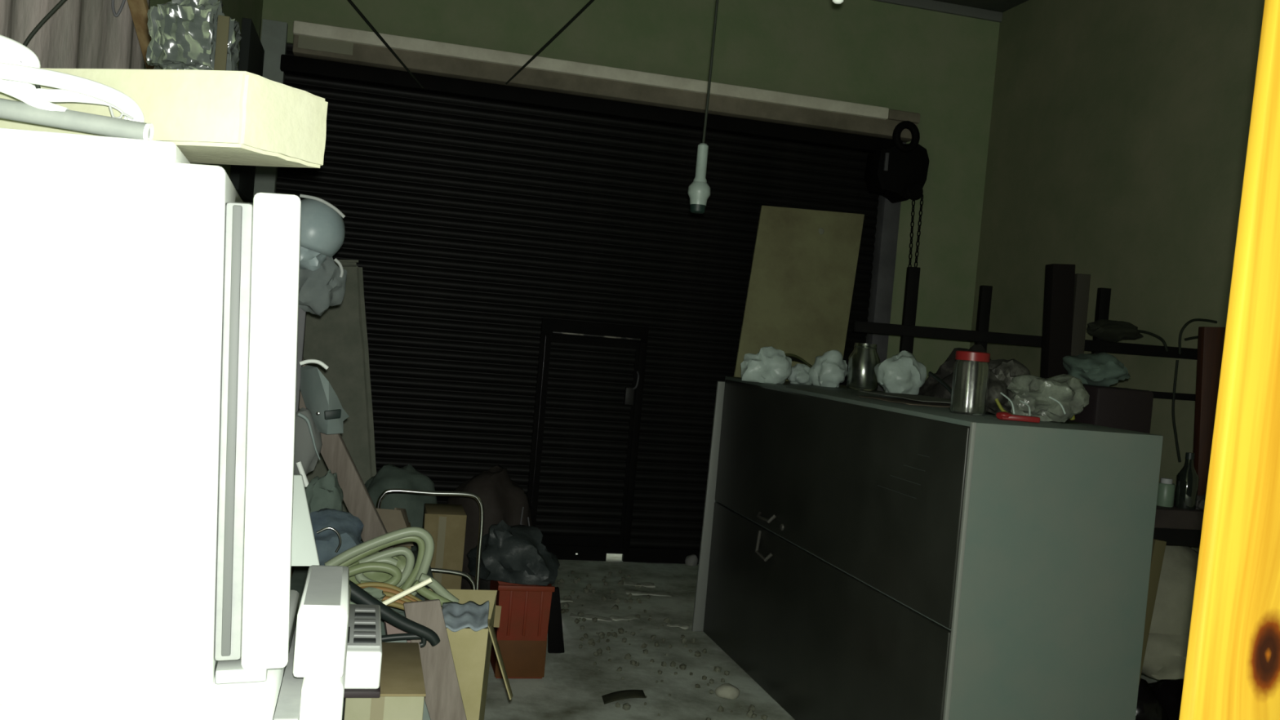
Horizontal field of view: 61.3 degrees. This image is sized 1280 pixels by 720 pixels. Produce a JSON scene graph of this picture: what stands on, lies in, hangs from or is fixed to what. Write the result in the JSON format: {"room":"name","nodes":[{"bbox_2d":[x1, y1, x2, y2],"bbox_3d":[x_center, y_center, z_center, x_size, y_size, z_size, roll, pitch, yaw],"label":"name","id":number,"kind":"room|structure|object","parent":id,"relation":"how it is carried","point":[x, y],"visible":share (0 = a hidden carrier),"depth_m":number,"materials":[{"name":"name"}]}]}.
{"room":"garage","nodes":[
{"label":"garage","id":0,"kind":"room"},
{"bbox_2d":[144,0,262,203],"bbox_3d":[-1.636,-0.721,3.002,0.200,4.210,7.876,5,1,-14],"label":"wall","id":1,"kind":"structure","parent":0,"point":[237,10],"depth_m":5.88,"materials":[{"name":"green paint"}]},
{"bbox_2d":[0,0,150,69],"bbox_3d":[-1.327,-0.728,2.534,0.037,2.500,1.029,5,1,-8],"label":"curtain","id":2,"kind":"object","parent":1,"relation":"attached to","point":[80,33],"visible":0.11,"depth_m":2.51,"materials":[{"name":"fabric"}]},
{"bbox_2d":[22,0,66,46],"bbox_3d":[-1.206,-0.688,2.195,0.089,0.133,0.008,5,1,-14],"label":"wire","id":3,"kind":"object","parent":2,"relation":"attached to","point":[60,2],"visible":0.81,"depth_m":2.19,"materials":[{"name":"black"}]},
{"bbox_2d":[111,0,125,17],"bbox_3d":[-1.315,-0.897,2.725,0.036,0.064,0.007,5,1,-14],"label":"wire loop","id":4,"kind":"object","parent":2,"relation":"hanging from","point":[122,6],"visible":1,"depth_m":2.72,"materials":[{"name":"grey metal"}]},
{"bbox_2d":[230,17,264,202],"bbox_3d":[-2.288,-1.425,6.301,0.050,0.940,0.750,5,1,-14],"label":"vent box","id":5,"kind":"object","parent":1,"relation":"attached to","point":[251,53],"visible":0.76,"depth_m":6.06,"materials":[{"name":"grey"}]},
{"bbox_2d":[247,0,999,370],"bbox_3d":[-0.015,-0.694,7.575,5.580,4.210,0.200,5,1,-14],"label":"wall","id":6,"kind":"structure","parent":0,"point":[940,67],"depth_m":7.74,"materials":[{"name":"green paint"}]},
{"bbox_2d":[248,18,906,564],"bbox_3d":[-0.364,-0.287,7.419,4.470,3.372,0.150,5,1,-14],"label":"door","id":7,"kind":"structure","parent":6,"relation":"in","point":[548,307],"depth_m":7.41,"materials":[{"name":"black metal"}]},
{"bbox_2d":[280,20,919,152],"bbox_3d":[-0.136,-1.792,7.275,4.350,0.291,0.226,5,1,-14],"label":"roller shutter housing","id":8,"kind":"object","parent":6,"relation":"attached to","point":[319,51],"depth_m":7.16,"materials":[{"name":"beige metal"}]},
{"bbox_2d":[864,120,928,266],"bbox_3d":[1.807,-1.016,7.700,0.394,1.343,0.260,5,1,-14],"label":"chain hoist","id":9,"kind":"object","parent":6,"relation":"hanging from","point":[897,173],"visible":0.84,"depth_m":7.61,"materials":[{"name":"black metal"}]},
{"bbox_2d":[872,0,1002,22],"bbox_3d":[0.190,-2.751,7.413,5.180,0.070,0.030,5,1,-14],"label":"trim","id":10,"kind":"structure","parent":6,"relation":"attached to","point":[931,5],"depth_m":7.93,"materials":[{"name":"grey"}]},
{"bbox_2d":[484,553,1163,719],"bbox_3d":[0.420,1.525,5.167,5.580,0.018,10.876,5,1,-14],"label":"floor","id":11,"kind":"structure","parent":0,"point":[571,687],"depth_m":5.26,"materials":[{"name":"concrete"}]},
{"bbox_2d":[0,564,351,719],"bbox_3d":[-0.876,0.891,1.635,0.766,1.196,0.585,5,1,-14],"label":"chest freezer","id":12,"kind":"object","parent":11,"relation":"on","point":[311,685],"visible":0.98,"depth_m":1.43,"materials":[{"name":"white metal"}]},
{"bbox_2d":[0,35,301,704],"bbox_3d":[-0.835,0.005,1.543,0.692,0.853,0.478,4,1,-18],"label":"refrigerator","id":13,"kind":"object","parent":12,"relation":"on","point":[149,311],"depth_m":1.36,"materials":[{"name":"white metal"}]},
{"bbox_2d":[0,97,154,140],"bbox_3d":[-0.757,-0.309,1.364,0.268,0.043,0.026,5,1,-8],"label":"pipe","id":14,"kind":"object","parent":13,"relation":"on","point":[10,109],"visible":0.88,"depth_m":1.36,"materials":[{"name":"white plastic"}]},
{"bbox_2d":[0,67,328,168],"bbox_3d":[-0.749,-0.350,1.560,0.580,0.102,0.165,5,1,17],"label":"box","id":15,"kind":"object","parent":13,"relation":"on","point":[213,117],"visible":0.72,"depth_m":1.45,"materials":[{"name":"beige cardboard"}]},
{"bbox_2d":[146,0,241,71],"bbox_3d":[-0.647,-0.463,1.571,0.124,0.143,0.113,5,1,-14],"label":"plastic bag","id":16,"kind":"object","parent":15,"relation":"on","point":[185,34],"visible":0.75,"depth_m":1.53,"materials":[{"name":"silver"}]},
{"bbox_2d":[291,474,319,566],"bbox_3d":[-0.591,0.279,1.894,0.054,0.138,0.139,4,2,-23],"label":"sheet","id":17,"kind":"object","parent":12,"relation":"on","point":[304,548],"visible":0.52,"depth_m":1.87,"materials":[{"name":"grey plastic"}]},
{"bbox_2d":[127,0,294,578],"bbox_3d":[-1.335,0.138,3.675,0.043,2.489,2.231,5,1,1],"label":"wooden plank","id":18,"kind":"object","parent":11,"relation":"on","point":[139,9],"visible":0.02,"depth_m":2.73,"materials":[{"name":"brown wood"}]},
{"bbox_2d":[295,308,306,411],"bbox_3d":[-1.109,0.495,3.357,0.040,1.860,0.040,5,1,-14],"label":"upright","id":19,"kind":"object","parent":11,"relation":"on","point":[302,314],"visible":0.02,"depth_m":3.33,"materials":[{"name":"grey metal"}]},
{"bbox_2d":[293,359,348,475],"bbox_3d":[-0.978,0.184,3.275,0.183,0.376,0.218,5,1,-14],"label":"mask","id":20,"kind":"object","parent":19,"relation":"hanging from","point":[324,413],"visible":0.91,"depth_m":3.25,"materials":[{"name":"grey-blue plastic"},{"name":"dark glass"},{"name":"white plastic"}]},
{"bbox_2d":[298,194,347,316],"bbox_3d":[-0.983,-0.309,3.260,0.208,0.356,0.222,5,1,-14],"label":"helmet","id":21,"kind":"object","parent":19,"relation":"hanging from","point":[322,277],"visible":0.88,"depth_m":3.23,"materials":[{"name":"grey plastic"}]},
{"bbox_2d":[298,259,376,542],"bbox_3d":[-1.857,0.332,6.514,0.736,1.909,0.599,5,1,-14],"label":"flat panel","id":22,"kind":"object","parent":11,"relation":"on","point":[337,338],"visible":0.23,"depth_m":6.55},
{"bbox_2d":[290,551,433,719],"bbox_3d":[-0.886,1.049,3.345,0.420,0.795,0.650,5,1,-14],"label":"storage box","id":23,"kind":"object","parent":11,"relation":"on","point":[299,575],"visible":0.02,"depth_m":3.13,"materials":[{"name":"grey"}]},
{"bbox_2d":[304,469,362,569],"bbox_3d":[-0.888,0.471,3.093,0.218,0.282,0.351,5,1,-14],"label":"plastic bag","id":24,"kind":"object","parent":23,"relation":"on","point":[335,531],"visible":0.71,"depth_m":3.04,"materials":[{"name":"plastic"}]},
{"bbox_2d":[295,461,309,485],"bbox_3d":[-0.986,0.349,3.175,0.057,0.104,0.016,5,1,-14],"label":"pipe","id":25,"kind":"object","parent":24,"relation":"on","point":[299,464],"visible":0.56,"depth_m":3.17,"materials":[{"name":"white plastic"}]},
{"bbox_2d":[298,356,394,551],"bbox_3d":[-0.984,0.297,3.480,0.433,0.677,0.028,5,1,-2],"label":"plank","id":26,"kind":"object","parent":23,"relation":"on","point":[336,456],"visible":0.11,"depth_m":3.47,"materials":[{"name":"brown wood"}]},
{"bbox_2d":[342,642,426,719],"bbox_3d":[-0.561,1.065,2.215,0.155,0.884,0.330,5,1,-14],"label":"carton","id":27,"kind":"object","parent":11,"relation":"on","point":[402,689],"visible":0.52,"depth_m":2.09,"materials":[{"name":"cardboard"}]},
{"bbox_2d":[343,604,382,697],"bbox_3d":[-0.577,0.576,2.178,0.106,0.092,0.350,5,1,-14],"label":"machine","id":28,"kind":"object","parent":27,"relation":"on","point":[364,646],"visible":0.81,"depth_m":2.03,"materials":[{"name":"white plastic"}]},
{"bbox_2d":[349,580,439,647],"bbox_3d":[-0.570,0.549,2.381,0.268,0.169,0.038,5,1,-14],"label":"clothes hanger","id":29,"kind":"object","parent":28,"relation":"on","point":[416,631],"visible":0.77,"depth_m":2.38,"materials":[{"name":"black plastic"}]},
{"bbox_2d":[376,507,413,549],"bbox_3d":[-0.981,0.988,4.145,0.166,0.862,0.219,5,1,-14],"label":"carton","id":30,"kind":"object","parent":11,"relation":"on","point":[395,519],"visible":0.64,"depth_m":4.06,"materials":[{"name":"cardboard"}]},
{"bbox_2d":[384,621,410,642],"bbox_3d":[-0.546,1.054,2.598,0.202,0.876,0.006,5,1,-14],"label":"card","id":31,"kind":"object","parent":11,"relation":"on","point":[389,628],"visible":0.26,"depth_m":2.56,"materials":[{"name":"grey"}]},
{"bbox_2d":[384,640,431,719],"bbox_3d":[-0.436,1.072,2.495,0.374,0.864,0.015,5,1,-11],"label":"board","id":32,"kind":"object","parent":11,"relation":"on","point":[426,716],"visible":0.02,"depth_m":2.47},
{"bbox_2d":[350,586,386,604],"bbox_3d":[-0.664,0.555,2.487,0.152,0.076,0.147,5,1,-14],"label":"sheet","id":33,"kind":"object","parent":32,"relation":"on","point":[377,593],"visible":0.09,"depth_m":2.50,"materials":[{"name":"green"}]},
{"bbox_2d":[383,577,432,605],"bbox_3d":[-0.565,0.552,2.515,0.156,0.097,0.012,5,1,-14],"label":"rod","id":34,"kind":"object","parent":33,"relation":"on","point":[428,580],"visible":0.65,"depth_m":2.52,"materials":[{"name":"beige plastic"}]},
{"bbox_2d":[375,488,484,590],"bbox_3d":[-0.851,0.974,4.269,0.432,0.908,0.217,5,1,-14],"label":"frame","id":35,"kind":"object","parent":11,"relation":"on","point":[475,585],"visible":0.54,"depth_m":4.31,"materials":[{"name":"silver metal"}]},
{"bbox_2d":[403,599,466,719],"bbox_3d":[-0.407,1.038,2.540,0.370,0.936,0.037,5,1,-2],"label":"board","id":36,"kind":"object","parent":11,"relation":"on","point":[443,699],"visible":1,"depth_m":2.53,"materials":[{"name":"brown wood"}]},
{"bbox_2d":[422,503,466,589],"bbox_3d":[-0.861,1.025,4.578,0.173,0.786,0.300,5,1,-14],"label":"carton","id":37,"kind":"object","parent":11,"relation":"on","point":[446,523],"visible":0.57,"depth_m":4.48,"materials":[{"name":"cardboard"}]},
{"bbox_2d":[425,588,512,719],"bbox_3d":[-0.469,1.073,2.844,0.238,0.854,0.404,5,1,-14],"label":"cardboard box","id":38,"kind":"object","parent":11,"relation":"on","point":[471,650],"visible":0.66,"depth_m":2.64,"materials":[{"name":"beige cardboard"}]},
{"bbox_2d":[356,582,422,610],"bbox_3d":[-0.623,0.590,2.653,0.212,0.077,0.061,5,1,-14],"label":"bundle","id":39,"kind":"object","parent":38,"relation":"on","point":[390,590],"visible":0.21,"depth_m":2.66,"materials":[{"name":"brown"}]},
{"bbox_2d":[324,526,458,606],"bbox_3d":[-0.657,0.553,2.861,0.343,0.247,0.336,5,1,-14],"label":"coil","id":40,"kind":"object","parent":38,"relation":"on","point":[393,566],"visible":0.71,"depth_m":2.81,"materials":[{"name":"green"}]},
{"bbox_2d":[441,600,488,631],"bbox_3d":[-0.434,0.633,2.678,0.132,0.046,0.138,5,1,-14],"label":"cloth","id":41,"kind":"object","parent":38,"relation":"on","point":[457,616],"visible":0.91,"depth_m":2.67,"materials":[{"name":"grey fabric"}]},
{"bbox_2d":[446,467,553,590],"bbox_3d":[-0.782,1.003,5.870,0.514,0.781,1.040,4,2,-28],"label":"garbage bag","id":42,"kind":"object","parent":11,"relation":"on","point":[502,497],"visible":0.22,"depth_m":5.77,"materials":[{"name":"black plastic"}]},
{"bbox_2d":[489,579,555,678],"bbox_3d":[-0.570,1.219,5.025,0.256,0.429,0.372,5,1,-14],"label":"crate","id":43,"kind":"object","parent":11,"relation":"on","point":[522,633],"visible":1,"depth_m":4.86,"materials":[{"name":"plastic"}]},
{"bbox_2d":[466,520,555,584],"bbox_3d":[-0.593,0.866,5.038,0.395,0.265,0.438,5,1,-14],"label":"bag","id":44,"kind":"object","parent":43,"relation":"on","point":[513,553],"visible":0.96,"depth_m":4.88,"materials":[{"name":"black plastic"}]},
{"bbox_2d":[547,586,564,653],"bbox_3d":[-0.412,1.289,5.337,0.101,0.334,0.030,5,1,-14],"label":"board","id":45,"kind":"object","parent":11,"relation":"on","point":[555,633],"visible":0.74,"depth_m":5.32,"materials":[{"name":"metal"}]},
{"bbox_2d":[560,598,573,603],"bbox_3d":[-0.478,1.403,6.315,0.163,0.017,0.086,5,1,-14],"label":"paper scrap","id":46,"kind":"object","parent":11,"relation":"on","point":[562,600],"visible":0.42,"depth_m":6.31,"materials":[{"name":"grey paper"}]},
{"bbox_2d":[568,613,612,621],"bbox_3d":[-0.272,1.431,6.009,0.241,0.015,0.080,5,1,6],"label":"paper scrap","id":47,"kind":"object","parent":11,"relation":"on","point":[588,616],"visible":1,"depth_m":6.01,"materials":[{"name":"white paper"}]},
{"bbox_2d":[601,689,645,704],"bbox_3d":[-0.070,1.465,4.715,0.212,0.035,0.098,4,1,-20],"label":"strip","id":48,"kind":"object","parent":11,"relation":"on","point":[626,694],"visible":1,"depth_m":4.70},
{"bbox_2d":[608,615,639,621],"bbox_3d":[-0.088,1.444,6.043,0.161,0.016,0.071,4,2,-23],"label":"paper scrap","id":49,"kind":"object","parent":11,"relation":"on","point":[615,618],"visible":1,"depth_m":6.04,"materials":[{"name":"white paper"}]},
{"bbox_2d":[623,580,655,587],"bbox_3d":[-0.005,1.432,6.896,0.200,0.017,0.100,5,1,-4],"label":"paper scrap","id":50,"kind":"object","parent":11,"relation":"on","point":[648,584],"visible":0.99,"depth_m":6.89,"materials":[{"name":"grey paper"}]},
{"bbox_2d":[625,589,671,596],"bbox_3d":[0.050,1.442,6.678,0.280,0.017,0.101,5,1,-7],"label":"paper scrap","id":51,"kind":"object","parent":11,"relation":"on","point":[633,592],"visible":1,"depth_m":6.67,"materials":[{"name":"grey paper"}]},
{"bbox_2d":[557,568,767,719],"bbox_3d":[0.099,1.487,5.151,0.684,0.043,4.213,5,1,-14],"label":"grit","id":52,"kind":"object","parent":11,"relation":"on","point":[626,706],"visible":0.93,"depth_m":5.59,"materials":[{"name":"grey gravel"}]},
{"bbox_2d":[666,622,689,629],"bbox_3d":[0.212,1.471,5.977,0.120,0.017,0.061,5,1,10],"label":"paper scrap","id":53,"kind":"object","parent":11,"relation":"on","point":[682,626],"visible":1,"depth_m":5.97,"materials":[{"name":"white paper"}]},
{"bbox_2d":[684,554,697,565],"bbox_3d":[0.369,1.415,7.671,0.095,0.076,0.105,5,1,-14],"label":"rock","id":54,"kind":"object","parent":11,"relation":"on","point":[691,560],"visible":1,"depth_m":7.63,"materials":[{"name":"grey stone"}]},
{"bbox_2d":[714,683,739,699],"bbox_3d":[0.396,1.496,4.888,0.117,0.057,0.079,5,1,-14],"label":"stone","id":55,"kind":"object","parent":11,"relation":"on","point":[726,691],"visible":1,"depth_m":4.86,"materials":[{"name":"beige stone"}]},
{"bbox_2d":[733,205,864,381],"bbox_3d":[0.985,0.222,7.327,1.068,2.566,0.335,5,1,-14],"label":"board","id":56,"kind":"object","parent":11,"relation":"on","point":[799,297],"visible":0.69,"depth_m":7.41,"materials":[{"name":"yellow wood"}]},
{"bbox_2d":[691,376,1163,719],"bbox_3d":[1.000,0.872,4.679,0.759,1.418,2.473,5,1,-14],"label":"cabinet","id":57,"kind":"object","parent":11,"relation":"on","point":[860,558],"visible":1,"depth_m":3.62,"materials":[{"name":"grey metal"}]},
{"bbox_2d":[740,347,792,383],"bbox_3d":[0.615,0.024,5.298,0.254,0.174,0.181,5,1,-14],"label":"plastic bag","id":58,"kind":"object","parent":57,"relation":"on","point":[771,366],"visible":0.99,"depth_m":5.24,"materials":[{"name":"white plastic"}]},
{"bbox_2d":[783,353,811,368],"bbox_3d":[0.801,0.041,5.734,0.477,0.150,0.164,4,2,-23],"label":"hat","id":59,"kind":"object","parent":57,"relation":"on","point":[793,357],"visible":0.41,"depth_m":5.68,"materials":[{"name":"fabric"}]},
{"bbox_2d":[786,364,812,385],"bbox_3d":[0.819,0.072,5.518,0.144,0.103,0.118,5,1,-14],"label":"plastic bag","id":60,"kind":"object","parent":57,"relation":"on","point":[799,375],"visible":0.89,"depth_m":5.48,"materials":[{"name":"white plastic"}]},
{"bbox_2d":[808,349,848,387],"bbox_3d":[0.958,0.040,5.508,0.196,0.191,0.171,5,1,-14],"label":"plastic bag","id":61,"kind":"object","parent":57,"relation":"on","point":[829,369],"visible":1,"depth_m":5.45,"materials":[{"name":"white plastic"}]},
{"bbox_2d":[846,342,879,391],"bbox_3d":[1.128,0.034,5.443,0.156,0.234,0.156,5,1,-14],"label":"glass jar","id":62,"kind":"object","parent":57,"relation":"on","point":[864,359],"visible":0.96,"depth_m":5.38,"materials":[{"name":"clear"}]},
{"bbox_2d":[874,351,927,395],"bbox_3d":[1.255,0.061,5.187,0.262,0.215,0.192,5,1,-14],"label":"plastic bag","id":63,"kind":"object","parent":57,"relation":"on","point":[902,373],"visible":0.91,"depth_m":5.12,"materials":[{"name":"white plastic"}]},
{"bbox_2d":[857,395,950,407],"bbox_3d":[1.147,0.174,4.438,0.362,0.006,0.453,4,1,-17],"label":"paper sheet","id":64,"kind":"object","parent":57,"relation":"on","point":[908,402],"visible":0.68,"depth_m":4.41,"materials":[{"name":"grey paper"}]},
{"bbox_2d":[856,390,951,403],"bbox_3d":[1.199,0.162,4.605,0.360,0.006,0.610,5,1,-14],"label":"paper sheet","id":65,"kind":"object","parent":64,"relation":"on","point":[911,397],"visible":0.77,"depth_m":4.60,"materials":[{"name":"grey paper"}]},
{"bbox_2d":[928,371,951,393],"bbox_3d":[1.385,0.124,4.891,0.028,0.128,0.410,5,1,-5],"label":"stick","id":66,"kind":"object","parent":57,"relation":"on","point":[943,383],"visible":0.66,"depth_m":4.95,"materials":[{"name":"black plastic"}]},
{"bbox_2d":[949,350,990,415],"bbox_3d":[1.188,0.082,3.885,0.126,0.224,0.123,5,1,-14],"label":"lid jar","id":67,"kind":"object","parent":57,"relation":"on","point":[971,369],"visible":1,"depth_m":3.83,"materials":[{"name":"plastic"}]},
{"bbox_2d":[995,411,1039,422],"bbox_3d":[1.281,0.194,3.667,0.144,0.030,0.050,5,1,7],"label":"tool","id":68,"kind":"object","parent":57,"relation":"on","point":[1003,415],"visible":1,"depth_m":3.65,"materials":[{"name":"red plastic"}]},
{"bbox_2d":[986,358,1089,422],"bbox_3d":[1.404,0.105,3.965,0.384,0.214,0.501,5,1,-14],"label":"clear bag","id":69,"kind":"object","parent":57,"relation":"on","point":[1011,389],"visible":0.82,"depth_m":3.84,"materials":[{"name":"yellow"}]},
{"bbox_2d":[852,266,1197,400],"bbox_3d":[2.040,0.594,5.811,1.915,2.080,0.087,5,1,1],"label":"rack","id":70,"kind":"object","parent":11,"relation":"on","point":[908,331],"visible":0.38,"depth_m":5.76,"materials":[{"name":"black metal"}]},
{"bbox_2d":[1085,319,1143,342],"bbox_3d":[2.402,-0.147,5.493,0.322,0.112,0.187,5,1,-14],"label":"rag","id":71,"kind":"object","parent":70,"relation":"on","point":[1110,331],"visible":0.99,"depth_m":5.44,"materials":[{"name":"black fabric"}]},
{"bbox_2d":[1140,329,1168,351],"bbox_3d":[2.641,-0.106,5.670,0.321,0.101,0.014,5,1,-14],"label":"cable","id":72,"kind":"object","parent":70,"relation":"hanging from","point":[1161,339],"visible":0.63,"depth_m":5.69,"materials":[{"name":"black plastic"}]},
{"bbox_2d":[1171,360,1181,462],"bbox_3d":[2.863,0.273,5.743,0.092,0.542,0.014,5,1,-14],"label":"cable","id":73,"kind":"object","parent":70,"relation":"hanging from","point":[1176,361],"visible":1,"depth_m":5.73,"materials":[{"name":"black plastic"}]},
{"bbox_2d":[1177,318,1217,354],"bbox_3d":[2.991,-0.121,5.757,0.277,0.199,0.014,5,1,-14],"label":"cable","id":74,"kind":"object","parent":70,"relation":"attached to","point":[1187,323],"visible":0.97,"depth_m":5.73,"materials":[{"name":"black plastic"}]},
{"bbox_2d":[1040,263,1075,377],"bbox_3d":[1.758,0.616,4.647,0.220,2.052,0.109,5,1,-14],"label":"timber post","id":75,"kind":"object","parent":11,"relation":"on","point":[1059,288],"visible":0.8,"depth_m":4.58,"materials":[{"name":"black wood"}]},
{"bbox_2d":[1071,273,1090,357],"bbox_3d":[1.942,0.626,4.962,0.092,2.043,0.078,5,1,0],"label":"stud","id":76,"kind":"object","parent":11,"relation":"on","point":[1082,282],"visible":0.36,"depth_m":4.91,"materials":[{"name":"grey"}]},
{"bbox_2d":[1066,384,1153,433],"bbox_3d":[1.698,0.870,4.231,0.250,1.550,0.400,5,1,-14],"label":"case","id":77,"kind":"object","parent":11,"relation":"on","point":[1122,408],"visible":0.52,"depth_m":4.02,"materials":[{"name":"black"}]},
{"bbox_2d":[1061,351,1131,386],"bbox_3d":[1.790,0.034,4.216,0.229,0.134,0.276,5,1,-14],"label":"sack","id":78,"kind":"object","parent":77,"relation":"on","point":[1100,368],"visible":0.9,"depth_m":4.15,"materials":[{"name":"grey plastic"}]},
{"bbox_2d":[1138,538,1166,684],"bbox_3d":[1.927,1.180,4.199,0.154,0.977,0.039,5,1,-14],"label":"stake","id":79,"kind":"object","parent":11,"relation":"on","point":[1158,548],"visible":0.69,"depth_m":4.18,"materials":[{"name":"yellow"}]},
{"bbox_2d":[1135,676,1183,719],"bbox_3d":[2.230,1.516,4.683,0.692,0.333,0.417,5,1,-14],"label":"bags","id":80,"kind":"object","parent":11,"relation":"on","point":[1157,700],"visible":0.38,"depth_m":4.58,"materials":[{"name":"black plastic"}]},
{"bbox_2d":[1141,545,1199,679],"bbox_3d":[2.266,1.042,4.651,0.613,0.563,0.503,5,1,-14],"label":"sack","id":81,"kind":"object","parent":80,"relation":"on","point":[1166,648],"visible":0.25,"depth_m":4.48,"materials":[{"name":"beige fabric"}]},
{"bbox_2d":[1153,490,1204,546],"bbox_3d":[2.514,1.163,4.732,1.360,1.091,0.650,5,1,-14],"label":"workbench","id":82,"kind":"object","parent":11,"relation":"on","point":[1176,526],"visible":0.02,"depth_m":4.29,"materials":[{"name":"black wood"}]},
{"bbox_2d":[1156,477,1175,506],"bbox_3d":[2.128,0.535,4.375,0.068,0.112,0.068,5,1,-14],"label":"jar","id":83,"kind":"object","parent":82,"relation":"on","point":[1166,491],"visible":0.9,"depth_m":4.35,"materials":[{"name":"grey"}]},
{"bbox_2d":[1173,452,1199,510],"bbox_3d":[2.205,0.486,4.350,0.080,0.225,0.080,5,1,-14],"label":"bottle","id":84,"kind":"object","parent":82,"relation":"on","point":[1187,479],"visible":1,"depth_m":4.32,"materials":[{"name":"black glass"}]},
{"bbox_2d":[1195,494,1205,510],"bbox_3d":[2.283,0.572,4.360,0.101,0.065,0.086,5,1,-14],"label":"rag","id":85,"kind":"object","parent":82,"relation":"on","point":[1201,499],"visible":0.31,"depth_m":4.33,"materials":[{"name":"grey fabric"}]},
{"bbox_2d":[1192,326,1226,495],"bbox_3d":[2.375,0.236,4.505,0.146,0.751,0.062,5,1,0],"label":"board","id":86,"kind":"object","parent":82,"relation":"on","point":[1211,341],"visible":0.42,"depth_m":4.48,"materials":[{"name":"brown wood"}]},
{"bbox_2d":[1178,0,1279,719],"bbox_3d":[0.704,0.331,1.234,0.232,2.600,0.022,5,1,-14],"label":"wooden post","id":87,"kind":"object","parent":11,"relation":"on","point":[1232,672],"visible":1,"depth_m":1.21,"materials":[{"name":"yellow wood"}]},
{"bbox_3d":[-1.191,1.142,4.909,0.450,0.481,0.412,5,1,-14],"label":"sack","id":88,"kind":"object","parent":11,"relation":"on","visible":0},
{"bbox_2d":[365,465,436,551],"bbox_3d":[-1.095,0.684,4.912,0.354,0.409,0.319,5,1,-14],"label":"cloth","id":89,"kind":"object","parent":88,"relation":"on","point":[388,477],"visible":0.46,"depth_m":4.81,"materials":[{"name":"grey fabric"}]},
{"bbox_3d":[1.539,1.006,5.281,0.440,1.200,0.600,5,1,-14],"label":"bin","id":90,"kind":"object","parent":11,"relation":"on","visible":0},
{"bbox_2d":[917,347,994,399],"bbox_3d":[1.596,0.173,5.245,0.461,0.472,0.541,5,1,-14],"label":"heap","id":91,"kind":"object","parent":90,"relation":"on","point":[944,370],"visible":0.16,"depth_m":5.27,"materials":[{"name":"plastic"}]},
{"bbox_2d":[933,0,1028,12],"bbox_3d":[1.126,-2.690,3.705,5.580,0.150,8.076,5,1,-14],"label":"ceiling","id":92,"kind":"structure","parent":0,"point":[1001,6],"depth_m":7.88,"materials":[{"name":"paint"}]},
{"bbox_2d":[347,0,423,88],"bbox_3d":[-1.883,-2.342,6.356,1.453,1.190,0.018,4,2,-39],"label":"cord","id":93,"kind":"object","parent":92,"relation":"hanging from","point":[350,2],"visible":1,"depth_m":6.62,"materials":[{"name":"black plastic"}]},
{"bbox_2d":[505,0,594,84],"bbox_3d":[-0.315,-2.269,6.816,1.040,1.090,0.018,5,1,13],"label":"cord","id":94,"kind":"object","parent":92,"relation":"hanging from","point":[590,2],"visible":1,"depth_m":6.87,"materials":[{"name":"black plastic"}]},
{"bbox_2d":[687,0,718,213],"bbox_3d":[0.272,-1.561,3.298,0.080,2.225,0.080,5,1,-14],"label":"pendant lamp","id":95,"kind":"object","parent":92,"relation":"hanging from","point":[699,191],"visible":1,"depth_m":3.31,"materials":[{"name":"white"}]},
{"bbox_2d":[832,0,844,4],"bbox_3d":[0.580,-1.772,2.746,0.032,1.725,0.032,5,1,-14],"label":"lamp","id":96,"kind":"object","parent":92,"relation":"hanging from","point":[836,2],"visible":1,"depth_m":2.76,"materials":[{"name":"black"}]},
{"bbox_2d":[968,0,1264,552],"bbox_3d":[3.564,-0.307,4.321,0.200,4.210,7.876,5,1,-14],"label":"wall","id":97,"kind":"structure","parent":0,"point":[1119,131],"depth_m":6.55,"materials":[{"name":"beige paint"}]},
{"bbox_2d":[1184,335,1198,341],"bbox_3d":[3.003,-0.122,5.760,0.227,0.058,0.014,5,1,-14],"label":"cable","id":98,"kind":"object","parent":97,"relation":"attached to","point":[1197,336],"visible":0.52,"depth_m":5.74,"materials":[{"name":"black plastic"}]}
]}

